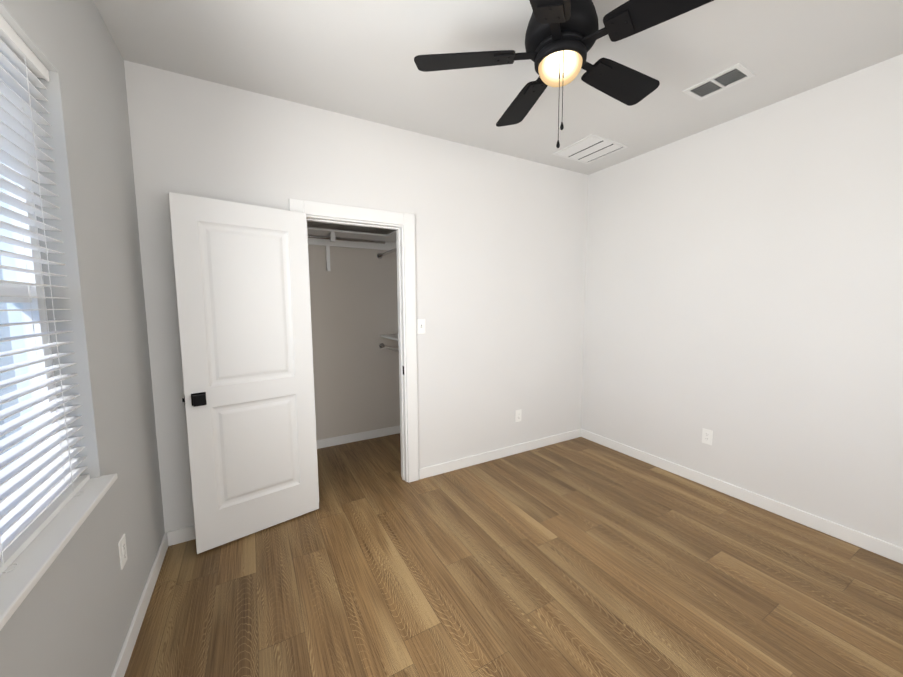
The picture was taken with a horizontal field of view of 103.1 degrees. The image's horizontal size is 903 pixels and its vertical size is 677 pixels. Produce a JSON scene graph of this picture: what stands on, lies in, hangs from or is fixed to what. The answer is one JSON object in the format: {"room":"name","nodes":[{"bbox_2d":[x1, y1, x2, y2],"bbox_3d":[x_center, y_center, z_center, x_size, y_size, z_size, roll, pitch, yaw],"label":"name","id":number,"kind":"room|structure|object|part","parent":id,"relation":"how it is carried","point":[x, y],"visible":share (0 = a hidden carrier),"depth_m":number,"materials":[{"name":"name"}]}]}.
{"room":"empty bedroom","nodes":[
{"label":"empty bedroom","id":0,"kind":"room"},
{"bbox_2d":[0,0,164,676],"bbox_3d":[-1.175,-0.001,0.820,0.220,2.740,5.050,-3,6,-29],"label":"wall","id":1,"kind":"structure","parent":0,"point":[73,615],"depth_m":1.33,"materials":[{"name":"paint"}]},
{"bbox_2d":[0,148,60,462],"bbox_3d":[-1.041,-0.119,0.537,0.070,1.403,1.525,-3,6,-29],"label":"window","id":2,"kind":"structure","parent":1,"relation":"in","point":[17,303],"depth_m":1.16,"materials":[{"name":"white glass"}]},
{"bbox_2d":[0,15,89,575],"bbox_3d":[-0.970,-0.123,0.576,0.073,1.399,1.515,-3,6,-29],"label":"window blinds","id":3,"kind":"object","parent":2,"relation":"attached to","point":[42,484],"visible":1,"depth_m":1.05,"materials":[{"name":"white plastic"}]},
{"bbox_2d":[0,473,117,630],"bbox_3d":[-0.949,0.585,0.657,0.135,0.022,1.542,-3,6,-29],"label":"window sill","id":4,"kind":"structure","parent":1,"relation":"attached to","point":[36,557],"depth_m":0.94,"materials":[{"name":"white wood"}]},
{"bbox_2d":[118,534,127,569],"bbox_3d":[-1.365,0.885,1.491,0.007,0.115,0.070,-3,6,-29],"label":"electrical outlet","id":5,"kind":"object","parent":1,"relation":"attached to","point":[122,550],"visible":1,"depth_m":1.48,"materials":[{"name":"white plastic"}]},
{"bbox_2d":[111,531,170,676],"bbox_3d":[-0.773,1.361,0.484,0.013,0.088,3.856,-3,6,-29],"label":"baseboard","id":6,"kind":"structure","parent":1,"relation":"attached to","point":[125,654],"depth_m":1.62,"materials":[{"name":"white wood"}]},
{"bbox_2d":[307,221,399,439],"bbox_3d":[-0.724,-0.297,3.896,3.588,2.740,0.100,-3,6,-29],"label":"wall","id":7,"kind":"structure","parent":0,"point":[354,304],"depth_m":3.70,"materials":[{"name":"paint"}]},
{"bbox_2d":[317,425,399,448],"bbox_3d":[-1.364,1.067,3.594,2.027,0.088,0.016,-3,6,-29],"label":"baseboard","id":8,"kind":"structure","parent":7,"relation":"attached to","point":[344,439],"depth_m":3.79,"materials":[{"name":"white wood"}]},
{"bbox_2d":[124,60,587,531],"bbox_3d":[-0.194,-0.211,2.954,3.588,2.740,0.120,-3,6,-29],"label":"wall","id":9,"kind":"structure","parent":0,"point":[500,254],"depth_m":2.88,"materials":[{"name":"paint"}]},
{"bbox_2d":[171,525,194,544],"bbox_3d":[-1.369,1.187,2.343,0.736,0.088,0.016,-3,6,-29],"label":"baseboard","id":10,"kind":"structure","parent":9,"relation":"attached to","point":[181,535],"depth_m":2.19,"materials":[{"name":"white wood"}]},
{"bbox_2d":[168,192,318,553],"bbox_3d":[-1.218,0.214,2.215,0.729,2.023,0.152,-5,7,-40],"label":"door","id":11,"kind":"structure","parent":9,"relation":"in","point":[241,270],"depth_m":2.17,"materials":[{"name":"white wood"}]},
{"bbox_3d":[-1.218,0.213,2.215,0.728,1.700,0.151,-5,7,-40],"label":"door slab hardware","id":12,"kind":"part","parent":11,"relation":"part of","materials":[{"name":"white wood"}]},
{"bbox_2d":[289,198,418,495],"bbox_3d":[-0.699,0.123,2.703,0.883,2.129,0.158,-3,6,-29],"label":"door frame","id":13,"kind":"structure","parent":9,"relation":"attached to","point":[405,220],"depth_m":2.78,"materials":[{"name":"white wood"}]},
{"bbox_2d":[417,319,424,333],"bbox_3d":[-0.238,-0.096,2.860,0.070,0.115,0.018,-3,6,-29],"label":"light switch","id":14,"kind":"object","parent":9,"relation":"attached to","point":[420,326],"visible":1,"depth_m":2.86,"materials":[{"name":"white plastic"}]},
{"bbox_2d":[419,429,582,479],"bbox_3d":[0.565,1.072,3.421,1.909,0.088,0.016,-3,6,-29],"label":"baseboard","id":15,"kind":"structure","parent":9,"relation":"attached to","point":[453,465],"depth_m":3.33,"materials":[{"name":"white wood"}]},
{"bbox_2d":[515,409,521,421],"bbox_3d":[0.644,0.742,3.440,0.070,0.115,0.007,-3,6,-29],"label":"electrical outlet","id":16,"kind":"object","parent":9,"relation":"attached to","point":[518,415],"visible":1,"depth_m":3.44,"materials":[{"name":"white plastic"}]},
{"bbox_2d":[93,0,902,174],"bbox_3d":[0.974,-1.537,1.831,5.271,0.100,5.350,-3,6,-29],"label":"ceiling","id":17,"kind":"structure","parent":0,"point":[353,58],"depth_m":1.89,"materials":[{"name":"paint"}]},
{"bbox_2d":[414,0,713,147],"bbox_3d":[0.507,-1.132,1.585,1.188,0.654,1.238,-3,6,-29],"label":"fan","id":18,"kind":"object","parent":17,"relation":"hanging from","point":[562,37],"visible":1,"depth_m":1.50,"materials":[{"name":"black metal"}]},
{"bbox_3d":[0.472,-1.151,1.561,0.184,0.074,0.184,-3,6,-29],"label":"fan light globe","id":19,"kind":"part","parent":18,"relation":"part of"},
{"bbox_2d":[552,134,627,163],"bbox_3d":[1.176,-1.601,3.052,0.445,0.014,0.415,-3,6,-29],"label":"ceiling vent","id":20,"kind":"object","parent":17,"relation":"in","point":[589,149],"visible":1,"depth_m":3.03,"materials":[{"name":"white metal"}]},
{"bbox_2d":[683,63,755,100],"bbox_3d":[1.583,-1.516,2.130,0.200,0.010,0.292,-3,6,-29],"label":"ceiling vent","id":21,"kind":"object","parent":17,"relation":"in","point":[724,79],"visible":1,"depth_m":2.12,"materials":[{"name":"white metal"}]},
{"bbox_2d":[124,433,902,676],"bbox_3d":[0.992,1.290,2.101,5.271,0.100,5.350,-3,6,-29],"label":"floor","id":22,"kind":"structure","parent":0,"point":[580,557],"depth_m":1.84,"materials":[{"name":"wood"}]},
{"bbox_2d":[581,54,902,547],"bbox_3d":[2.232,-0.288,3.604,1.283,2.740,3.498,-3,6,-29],"label":"wall","id":23,"kind":"structure","parent":0,"point":[744,289],"depth_m":2.43,"materials":[{"name":"paint"}]},
{"bbox_2d":[702,428,712,444],"bbox_3d":[2.001,0.769,2.804,0.007,0.115,0.070,-3,6,-29],"label":"electrical outlet","id":24,"kind":"object","parent":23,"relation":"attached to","point":[707,434],"visible":1,"depth_m":2.80,"materials":[{"name":"white plastic"}]},
{"bbox_2d":[583,429,902,563],"bbox_3d":[1.972,1.114,2.891,0.016,0.088,2.317,-3,6,-29],"label":"baseboard","id":25,"kind":"structure","parent":23,"relation":"attached to","point":[815,522],"depth_m":2.48,"materials":[{"name":"white wood"}]},
{"bbox_3d":[0.425,-0.307,3.923,1.557,2.740,0.974,-3,6,-29],"label":"wall","id":26,"kind":"structure","parent":0,"visible":0},
{"bbox_2d":[307,227,389,349],"bbox_3d":[-1.296,-0.415,3.318,2.020,1.146,0.323,-3,6,-29],"label":"closet shelf","id":27,"kind":"object","parent":26,"relation":"attached to","point":[327,238],"depth_m":3.47,"materials":[{"name":"white wood"}]},
{"bbox_2d":[387,230,398,352],"bbox_3d":[-0.321,-0.428,3.318,0.319,1.133,0.630,-3,6,-29],"label":"closet shelf","id":28,"kind":"object","parent":26,"relation":"attached to","point":[391,237],"depth_m":3.55,"materials":[{"name":"white wood"}]},
{"label":"outside","id":29,"kind":"structure","parent":0,"visible":0},
{"bbox_2d":[0,394,9,469],"bbox_3d":[-33.769,5.059,-1.429,59.259,0.100,110.000,-3,6,-29],"label":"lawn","id":30,"kind":"structure","parent":29,"point":[4,436],"depth_m":12.86,"materials":[{"name":"green plant"}]}
]}

